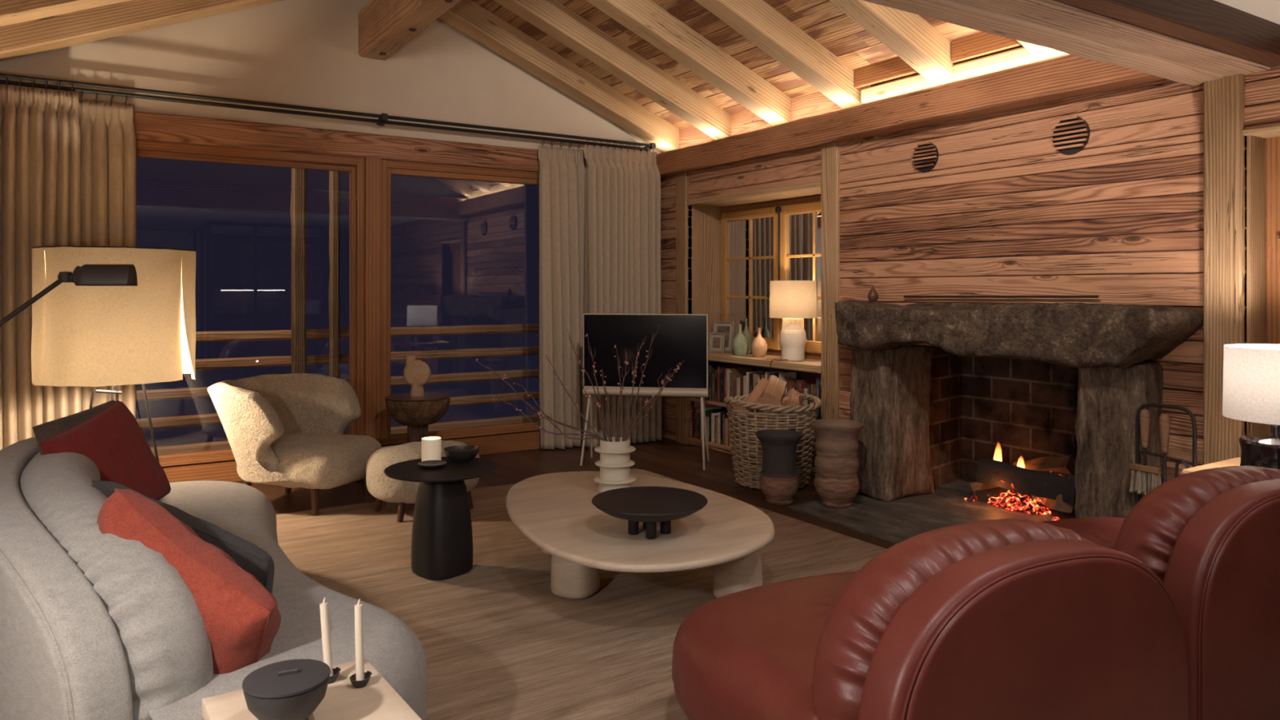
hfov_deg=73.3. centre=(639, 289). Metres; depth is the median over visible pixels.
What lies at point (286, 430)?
chair
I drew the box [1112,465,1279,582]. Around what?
cushion
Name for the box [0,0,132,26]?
beam
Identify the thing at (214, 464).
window
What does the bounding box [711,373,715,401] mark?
book
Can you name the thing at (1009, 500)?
embers
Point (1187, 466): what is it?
tongs
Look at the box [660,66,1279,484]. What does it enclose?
wall
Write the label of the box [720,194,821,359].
window
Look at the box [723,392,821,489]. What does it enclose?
basket
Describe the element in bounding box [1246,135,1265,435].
trim
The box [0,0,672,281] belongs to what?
wall
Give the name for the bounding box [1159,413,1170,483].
shovel
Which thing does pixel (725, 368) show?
book
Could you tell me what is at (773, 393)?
log
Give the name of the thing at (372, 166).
trim
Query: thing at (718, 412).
book
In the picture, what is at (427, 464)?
dish
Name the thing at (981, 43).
trim
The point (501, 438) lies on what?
window
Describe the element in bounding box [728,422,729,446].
book
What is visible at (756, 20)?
beam
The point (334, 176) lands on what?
post
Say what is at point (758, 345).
ceramic bottle
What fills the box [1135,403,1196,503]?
stand
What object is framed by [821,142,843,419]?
trim
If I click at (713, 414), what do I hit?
book
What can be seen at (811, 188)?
trim
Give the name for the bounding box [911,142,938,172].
air vent
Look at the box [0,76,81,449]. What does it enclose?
curtain
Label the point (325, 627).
candle
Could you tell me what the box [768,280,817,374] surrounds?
table lamp
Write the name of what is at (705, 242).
trim
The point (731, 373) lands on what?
book
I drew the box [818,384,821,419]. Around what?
book
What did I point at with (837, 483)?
clay pot
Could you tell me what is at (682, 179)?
trim
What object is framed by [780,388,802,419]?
log
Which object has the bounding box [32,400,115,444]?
pillow
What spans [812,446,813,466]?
book
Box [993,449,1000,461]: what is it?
flame
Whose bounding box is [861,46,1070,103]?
trim
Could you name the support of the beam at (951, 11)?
attached to the wall
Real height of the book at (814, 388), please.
0.223 m
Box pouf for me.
[365,440,479,521]
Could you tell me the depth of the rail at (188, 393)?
8.26 m
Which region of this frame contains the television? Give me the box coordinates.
[579,313,709,470]
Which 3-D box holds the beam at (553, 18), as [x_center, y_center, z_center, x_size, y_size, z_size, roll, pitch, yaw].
[-0.296,-1.844,6.580,2.906,1.340,0.177,0,0,-32]
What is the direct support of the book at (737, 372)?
on the bookcase
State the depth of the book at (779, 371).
6.72 m
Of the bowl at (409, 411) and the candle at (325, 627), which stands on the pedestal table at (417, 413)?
the bowl at (409, 411)
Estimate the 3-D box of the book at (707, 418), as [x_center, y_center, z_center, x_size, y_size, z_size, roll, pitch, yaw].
[0.642,1.188,7.377,0.166,0.204,0.032,0,0,-32]
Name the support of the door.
in the wall at (1161, 113)
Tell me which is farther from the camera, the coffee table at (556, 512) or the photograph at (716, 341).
the photograph at (716, 341)
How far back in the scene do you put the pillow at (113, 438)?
3.17 m
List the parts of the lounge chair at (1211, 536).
seat, panel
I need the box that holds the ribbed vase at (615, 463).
[593,436,635,492]
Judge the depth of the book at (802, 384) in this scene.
6.38 m
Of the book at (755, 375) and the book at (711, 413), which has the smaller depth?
the book at (755, 375)
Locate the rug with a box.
[275,468,887,719]
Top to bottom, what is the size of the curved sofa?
0.772 m
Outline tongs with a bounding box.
[1174,459,1189,477]
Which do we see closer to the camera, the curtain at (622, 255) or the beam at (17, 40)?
the beam at (17, 40)
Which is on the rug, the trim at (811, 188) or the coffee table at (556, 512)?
the coffee table at (556, 512)
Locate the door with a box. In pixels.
[1265,136,1279,434]
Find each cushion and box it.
[18,451,213,719]
[811,518,1093,719]
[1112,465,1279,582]
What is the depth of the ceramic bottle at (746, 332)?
7.20 m
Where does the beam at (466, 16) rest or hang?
attached to the wall at (1161, 113)
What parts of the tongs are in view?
arm, arm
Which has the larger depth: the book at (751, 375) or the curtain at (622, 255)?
the curtain at (622, 255)
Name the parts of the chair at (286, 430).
leg, backrest, leg, seat, leg, leg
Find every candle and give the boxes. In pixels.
[320,597,333,675]
[354,598,364,680]
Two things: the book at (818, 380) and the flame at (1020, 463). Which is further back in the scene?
the book at (818, 380)
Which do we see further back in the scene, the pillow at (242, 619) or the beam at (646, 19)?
the beam at (646, 19)
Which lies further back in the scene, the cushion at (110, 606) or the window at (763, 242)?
the window at (763, 242)
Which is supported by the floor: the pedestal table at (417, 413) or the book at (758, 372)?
the pedestal table at (417, 413)
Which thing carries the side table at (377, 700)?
on the rug
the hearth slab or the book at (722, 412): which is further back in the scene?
the book at (722, 412)
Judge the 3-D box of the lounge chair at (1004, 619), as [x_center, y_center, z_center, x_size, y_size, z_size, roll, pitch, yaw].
[0.709,0.959,2.413,1.113,0.755,1.108,0,0,-25]
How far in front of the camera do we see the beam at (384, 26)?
5.94 m
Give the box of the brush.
[1129,408,1162,494]
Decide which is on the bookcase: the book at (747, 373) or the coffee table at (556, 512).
the book at (747, 373)
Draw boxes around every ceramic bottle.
[732,324,747,355]
[742,318,752,354]
[751,327,767,357]
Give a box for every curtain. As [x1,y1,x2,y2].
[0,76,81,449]
[78,91,136,419]
[537,139,585,448]
[581,138,662,448]
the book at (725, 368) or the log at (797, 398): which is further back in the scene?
the book at (725, 368)
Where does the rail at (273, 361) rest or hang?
attached to the post at (298, 209)
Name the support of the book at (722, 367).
on the bookcase
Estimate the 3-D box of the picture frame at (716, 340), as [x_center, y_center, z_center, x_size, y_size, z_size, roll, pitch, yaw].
[0.657,0.453,7.375,0.150,0.176,0.045,0,0,32]
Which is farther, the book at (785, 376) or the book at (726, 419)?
the book at (726, 419)
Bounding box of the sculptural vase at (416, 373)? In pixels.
[403,355,431,396]
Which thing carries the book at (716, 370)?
on the bookcase
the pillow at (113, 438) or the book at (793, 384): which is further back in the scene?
the book at (793, 384)
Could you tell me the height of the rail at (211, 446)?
0.098 m
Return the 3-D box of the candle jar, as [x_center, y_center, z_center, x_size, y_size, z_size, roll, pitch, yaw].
[-1.019,0.782,4.202,0.094,0.116,0.094,0,0,-32]
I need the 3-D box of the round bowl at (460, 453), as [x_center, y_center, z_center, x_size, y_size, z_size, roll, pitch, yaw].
[-0.875,0.809,4.224,0.176,0.063,0.176,0,0,-32]
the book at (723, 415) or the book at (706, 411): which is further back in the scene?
the book at (706, 411)
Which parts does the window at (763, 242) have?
pane, pane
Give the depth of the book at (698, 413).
7.44 m
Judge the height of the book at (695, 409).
0.258 m
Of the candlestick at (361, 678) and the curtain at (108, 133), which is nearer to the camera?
the candlestick at (361, 678)
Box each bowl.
[241,658,330,719]
[385,397,450,426]
[443,444,479,462]
[591,486,707,539]
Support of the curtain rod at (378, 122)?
attached to the wall at (294, 52)
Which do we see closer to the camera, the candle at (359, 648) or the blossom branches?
the candle at (359, 648)
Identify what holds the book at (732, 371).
on the bookcase
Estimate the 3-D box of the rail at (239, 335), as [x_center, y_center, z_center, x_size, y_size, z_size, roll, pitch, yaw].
[-2.428,0.395,8.008,10.500,0.098,0.056,0,0,-32]
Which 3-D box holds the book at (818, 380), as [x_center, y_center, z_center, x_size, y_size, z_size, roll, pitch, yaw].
[1.365,0.789,6.280,0.183,0.301,0.031,0,0,-32]
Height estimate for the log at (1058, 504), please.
0.161 m
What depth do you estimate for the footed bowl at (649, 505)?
3.56 m
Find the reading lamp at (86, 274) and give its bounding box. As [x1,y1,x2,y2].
[0,264,137,326]
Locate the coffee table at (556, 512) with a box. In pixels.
[506,471,774,599]
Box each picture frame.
[708,332,725,353]
[712,320,734,352]
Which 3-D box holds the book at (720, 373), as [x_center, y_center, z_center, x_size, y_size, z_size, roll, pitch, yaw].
[0.732,0.818,7.222,0.141,0.243,0.025,0,0,-32]
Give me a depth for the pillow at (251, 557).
2.46 m
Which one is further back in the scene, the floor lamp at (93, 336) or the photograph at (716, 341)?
the photograph at (716, 341)
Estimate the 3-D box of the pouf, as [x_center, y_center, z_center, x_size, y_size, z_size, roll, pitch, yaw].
[-1.315,1.134,5.233,0.679,0.414,0.550,0,0,-40]
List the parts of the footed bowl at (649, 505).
dish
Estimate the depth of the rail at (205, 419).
7.25 m
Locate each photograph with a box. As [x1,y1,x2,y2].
[712,337,720,347]
[716,325,729,347]
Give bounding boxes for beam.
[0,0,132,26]
[0,0,284,61]
[358,0,461,60]
[439,0,679,151]
[493,0,730,139]
[586,0,791,125]
[693,0,874,109]
[862,0,1223,85]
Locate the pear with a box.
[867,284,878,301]
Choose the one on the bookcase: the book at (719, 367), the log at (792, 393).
the book at (719, 367)
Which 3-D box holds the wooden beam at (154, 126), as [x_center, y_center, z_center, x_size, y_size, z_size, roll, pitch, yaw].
[-2.153,-1.098,6.560,5.310,0.188,0.153,0,0,-32]
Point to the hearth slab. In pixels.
(899, 520)
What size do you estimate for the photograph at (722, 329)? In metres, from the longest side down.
0.184 x 0.120 x 0.002 m
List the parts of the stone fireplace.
post, post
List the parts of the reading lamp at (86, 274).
arm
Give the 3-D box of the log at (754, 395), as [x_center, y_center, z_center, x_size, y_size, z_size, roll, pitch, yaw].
[0.832,0.749,5.998,0.270,0.258,0.152,0,0,-32]
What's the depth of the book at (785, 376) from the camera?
6.60 m
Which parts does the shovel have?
handle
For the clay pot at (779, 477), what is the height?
0.438 m
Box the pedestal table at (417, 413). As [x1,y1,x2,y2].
[384,391,450,443]
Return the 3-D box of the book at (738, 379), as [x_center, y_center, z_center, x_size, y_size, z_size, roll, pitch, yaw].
[0.867,0.828,7.041,0.154,0.222,0.040,0,0,-32]
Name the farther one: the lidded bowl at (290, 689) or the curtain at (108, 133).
the curtain at (108, 133)
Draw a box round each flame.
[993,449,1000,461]
[1017,459,1025,467]
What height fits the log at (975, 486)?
0.208 m
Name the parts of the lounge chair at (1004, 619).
seat, panel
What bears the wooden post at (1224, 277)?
attached to the wall at (1161, 113)
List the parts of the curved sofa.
panel, seat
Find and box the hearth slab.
[786,478,1075,543]
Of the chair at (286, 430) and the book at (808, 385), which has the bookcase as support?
the book at (808, 385)
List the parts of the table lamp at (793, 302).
lamp shade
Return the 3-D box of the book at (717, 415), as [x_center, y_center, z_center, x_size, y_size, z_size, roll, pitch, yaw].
[0.704,1.174,7.294,0.164,0.231,0.021,0,0,-32]
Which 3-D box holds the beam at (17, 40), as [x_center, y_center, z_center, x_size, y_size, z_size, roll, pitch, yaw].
[-3.180,-1.848,5.646,2.886,1.331,0.213,0,0,-32]
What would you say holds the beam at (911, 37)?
attached to the wall at (1161, 113)
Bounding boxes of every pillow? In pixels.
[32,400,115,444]
[38,400,170,500]
[91,480,274,593]
[96,488,281,674]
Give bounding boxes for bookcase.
[688,351,846,472]
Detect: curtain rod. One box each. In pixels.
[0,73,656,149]
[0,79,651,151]
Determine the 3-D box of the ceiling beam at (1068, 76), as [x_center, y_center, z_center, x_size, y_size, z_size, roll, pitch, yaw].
[1.421,-1.123,5.852,0.176,0.196,4.950,0,0,-32]
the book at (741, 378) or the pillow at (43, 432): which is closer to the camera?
the pillow at (43, 432)
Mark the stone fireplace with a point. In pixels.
(1025, 381)
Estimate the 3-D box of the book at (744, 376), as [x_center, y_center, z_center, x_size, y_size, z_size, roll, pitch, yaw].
[0.920,0.817,6.978,0.174,0.246,0.041,0,0,-32]
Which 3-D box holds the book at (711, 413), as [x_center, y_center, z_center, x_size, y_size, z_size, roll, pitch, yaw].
[0.682,1.169,7.341,0.166,0.240,0.023,0,0,-32]
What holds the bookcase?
attached to the wall at (1161, 113)
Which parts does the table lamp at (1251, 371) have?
lamp shade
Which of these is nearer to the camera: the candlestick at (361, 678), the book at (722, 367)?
the candlestick at (361, 678)
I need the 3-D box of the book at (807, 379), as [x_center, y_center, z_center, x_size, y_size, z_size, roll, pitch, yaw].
[1.247,0.806,6.452,0.164,0.267,0.027,0,0,-32]
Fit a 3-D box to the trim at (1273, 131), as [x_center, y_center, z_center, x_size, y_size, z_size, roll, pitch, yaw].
[3.105,-0.713,3.502,0.240,0.025,1.056,0,0,-32]
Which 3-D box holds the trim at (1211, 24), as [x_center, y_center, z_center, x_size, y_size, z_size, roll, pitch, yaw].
[0.583,-1.060,2.344,5.500,0.152,0.101,0,0,-32]
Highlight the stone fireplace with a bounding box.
[835,272,1204,518]
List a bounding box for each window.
[136,139,364,482]
[381,159,541,455]
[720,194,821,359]
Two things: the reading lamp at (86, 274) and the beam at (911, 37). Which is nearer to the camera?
the reading lamp at (86, 274)
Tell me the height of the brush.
0.402 m
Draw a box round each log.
[729,395,801,418]
[742,377,769,412]
[749,415,795,457]
[756,374,786,416]
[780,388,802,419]
[969,481,998,496]
[975,486,1035,502]
[976,458,1075,504]
[1013,454,1075,475]
[1037,493,1072,512]
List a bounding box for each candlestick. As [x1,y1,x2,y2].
[320,597,341,684]
[349,598,372,688]
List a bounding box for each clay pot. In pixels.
[755,429,804,505]
[808,418,864,507]
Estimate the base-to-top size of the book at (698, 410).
0.255 m
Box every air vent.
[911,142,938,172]
[1050,115,1089,154]
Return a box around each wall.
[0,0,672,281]
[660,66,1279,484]
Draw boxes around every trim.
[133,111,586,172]
[364,157,381,444]
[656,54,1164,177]
[662,84,873,152]
[675,172,691,444]
[686,180,860,207]
[690,205,720,336]
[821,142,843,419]
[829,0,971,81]
[843,188,864,359]
[854,56,917,88]
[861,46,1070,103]
[951,31,1021,62]
[953,0,1270,75]
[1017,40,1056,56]
[1056,0,1279,66]
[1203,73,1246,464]
[1242,124,1279,137]
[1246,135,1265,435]
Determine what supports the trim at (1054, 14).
attached to the wall
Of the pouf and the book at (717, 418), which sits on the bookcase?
the book at (717, 418)
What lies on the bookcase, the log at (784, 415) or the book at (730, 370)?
the book at (730, 370)
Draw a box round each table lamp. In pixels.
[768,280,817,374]
[1222,343,1279,469]
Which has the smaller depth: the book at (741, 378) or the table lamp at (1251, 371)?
the table lamp at (1251, 371)
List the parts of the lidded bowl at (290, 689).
lid, knob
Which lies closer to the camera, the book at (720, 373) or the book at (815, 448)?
the book at (815, 448)
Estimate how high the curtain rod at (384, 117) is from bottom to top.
0.052 m
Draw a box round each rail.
[136,368,538,401]
[136,391,538,430]
[150,414,539,455]
[195,324,538,342]
[195,346,538,370]
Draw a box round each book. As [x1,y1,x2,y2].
[693,406,707,438]
[696,408,700,438]
[697,412,700,439]
[700,414,702,439]
[704,405,721,409]
[704,409,708,440]
[706,417,708,441]
[708,364,724,400]
[708,408,725,441]
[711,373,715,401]
[711,413,713,441]
[712,413,718,442]
[714,414,718,443]
[715,368,717,401]
[715,417,718,443]
[717,364,736,402]
[718,412,719,444]
[720,373,721,402]
[720,410,728,444]
[721,365,736,402]
[722,414,724,444]
[724,366,743,398]
[724,417,728,445]
[726,368,733,397]
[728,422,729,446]
[729,372,732,396]
[732,371,733,397]
[733,367,752,397]
[737,377,740,396]
[740,377,743,396]
[743,375,746,395]
[746,371,764,395]
[748,372,764,395]
[750,373,753,392]
[753,373,761,388]
[764,370,782,379]
[778,372,796,382]
[786,380,796,392]
[789,383,796,390]
[796,378,809,391]
[798,378,816,400]
[801,387,807,406]
[804,388,807,414]
[807,383,813,404]
[810,383,816,413]
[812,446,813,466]
[813,387,816,403]
[813,435,816,467]
[816,377,821,419]
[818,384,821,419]
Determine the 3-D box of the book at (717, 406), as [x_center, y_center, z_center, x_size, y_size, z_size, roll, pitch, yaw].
[0.623,1.151,7.440,0.180,0.277,0.037,0,0,-32]
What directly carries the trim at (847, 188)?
attached to the wall at (1161, 113)
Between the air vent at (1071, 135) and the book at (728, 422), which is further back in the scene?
the book at (728, 422)
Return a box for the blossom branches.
[473,324,684,442]
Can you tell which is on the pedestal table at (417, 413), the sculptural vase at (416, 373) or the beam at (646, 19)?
the sculptural vase at (416, 373)
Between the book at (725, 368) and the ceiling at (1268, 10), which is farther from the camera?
the book at (725, 368)
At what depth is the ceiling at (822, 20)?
6.13 m
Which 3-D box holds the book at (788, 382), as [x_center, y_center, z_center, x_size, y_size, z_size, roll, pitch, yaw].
[1.176,0.812,6.513,0.146,0.255,0.024,0,0,-32]
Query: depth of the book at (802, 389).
6.34 m
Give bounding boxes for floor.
[214,421,896,548]
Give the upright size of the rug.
0.012 m
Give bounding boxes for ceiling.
[471,0,1022,128]
[1213,0,1279,24]
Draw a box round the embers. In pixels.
[964,489,1060,520]
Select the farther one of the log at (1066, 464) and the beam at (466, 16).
the beam at (466, 16)
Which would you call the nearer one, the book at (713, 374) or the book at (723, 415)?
the book at (723, 415)
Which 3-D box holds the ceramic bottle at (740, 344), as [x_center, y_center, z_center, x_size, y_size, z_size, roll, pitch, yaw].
[0.829,0.412,7.117,0.128,0.255,0.128,0,0,-32]
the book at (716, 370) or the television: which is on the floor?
the television
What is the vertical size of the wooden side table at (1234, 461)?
0.610 m
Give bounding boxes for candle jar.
[421,436,441,461]
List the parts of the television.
leg, leg, casing, leg, leg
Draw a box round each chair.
[207,373,382,515]
[671,518,1189,719]
[1040,465,1279,719]
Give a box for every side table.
[201,657,422,719]
[383,456,498,580]
[1181,456,1240,475]
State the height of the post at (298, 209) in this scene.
3.900 m
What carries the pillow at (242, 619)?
on the curved sofa
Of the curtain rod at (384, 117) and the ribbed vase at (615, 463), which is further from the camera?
the curtain rod at (384, 117)
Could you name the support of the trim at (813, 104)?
attached to the wall at (1161, 113)
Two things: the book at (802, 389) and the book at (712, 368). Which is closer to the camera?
the book at (802, 389)
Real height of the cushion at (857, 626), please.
0.668 m
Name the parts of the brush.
handle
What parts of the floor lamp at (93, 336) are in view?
leg, stem, leg, lamp shade, shade frame, leg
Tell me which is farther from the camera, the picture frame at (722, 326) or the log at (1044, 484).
the picture frame at (722, 326)
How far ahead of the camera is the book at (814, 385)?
6.28 m
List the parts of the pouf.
leg, leg, leg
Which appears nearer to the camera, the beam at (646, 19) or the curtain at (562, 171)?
the beam at (646, 19)
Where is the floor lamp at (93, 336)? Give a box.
[31,245,195,462]
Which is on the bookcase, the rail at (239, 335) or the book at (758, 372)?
the book at (758, 372)
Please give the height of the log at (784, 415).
0.315 m
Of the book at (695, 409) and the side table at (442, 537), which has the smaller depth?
the side table at (442, 537)
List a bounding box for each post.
[289,168,306,373]
[328,170,340,378]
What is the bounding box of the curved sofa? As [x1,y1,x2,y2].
[0,436,427,719]
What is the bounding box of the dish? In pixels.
[417,460,446,468]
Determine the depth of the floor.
6.25 m
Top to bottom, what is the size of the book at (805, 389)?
0.212 m
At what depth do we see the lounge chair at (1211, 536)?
2.50 m
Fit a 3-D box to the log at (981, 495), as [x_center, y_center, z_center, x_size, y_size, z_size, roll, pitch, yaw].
[2.285,1.277,5.368,0.361,0.190,0.114,0,0,44]
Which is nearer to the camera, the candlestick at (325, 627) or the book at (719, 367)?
the candlestick at (325, 627)
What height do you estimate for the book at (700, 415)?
0.218 m
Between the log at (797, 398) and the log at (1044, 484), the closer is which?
the log at (1044, 484)

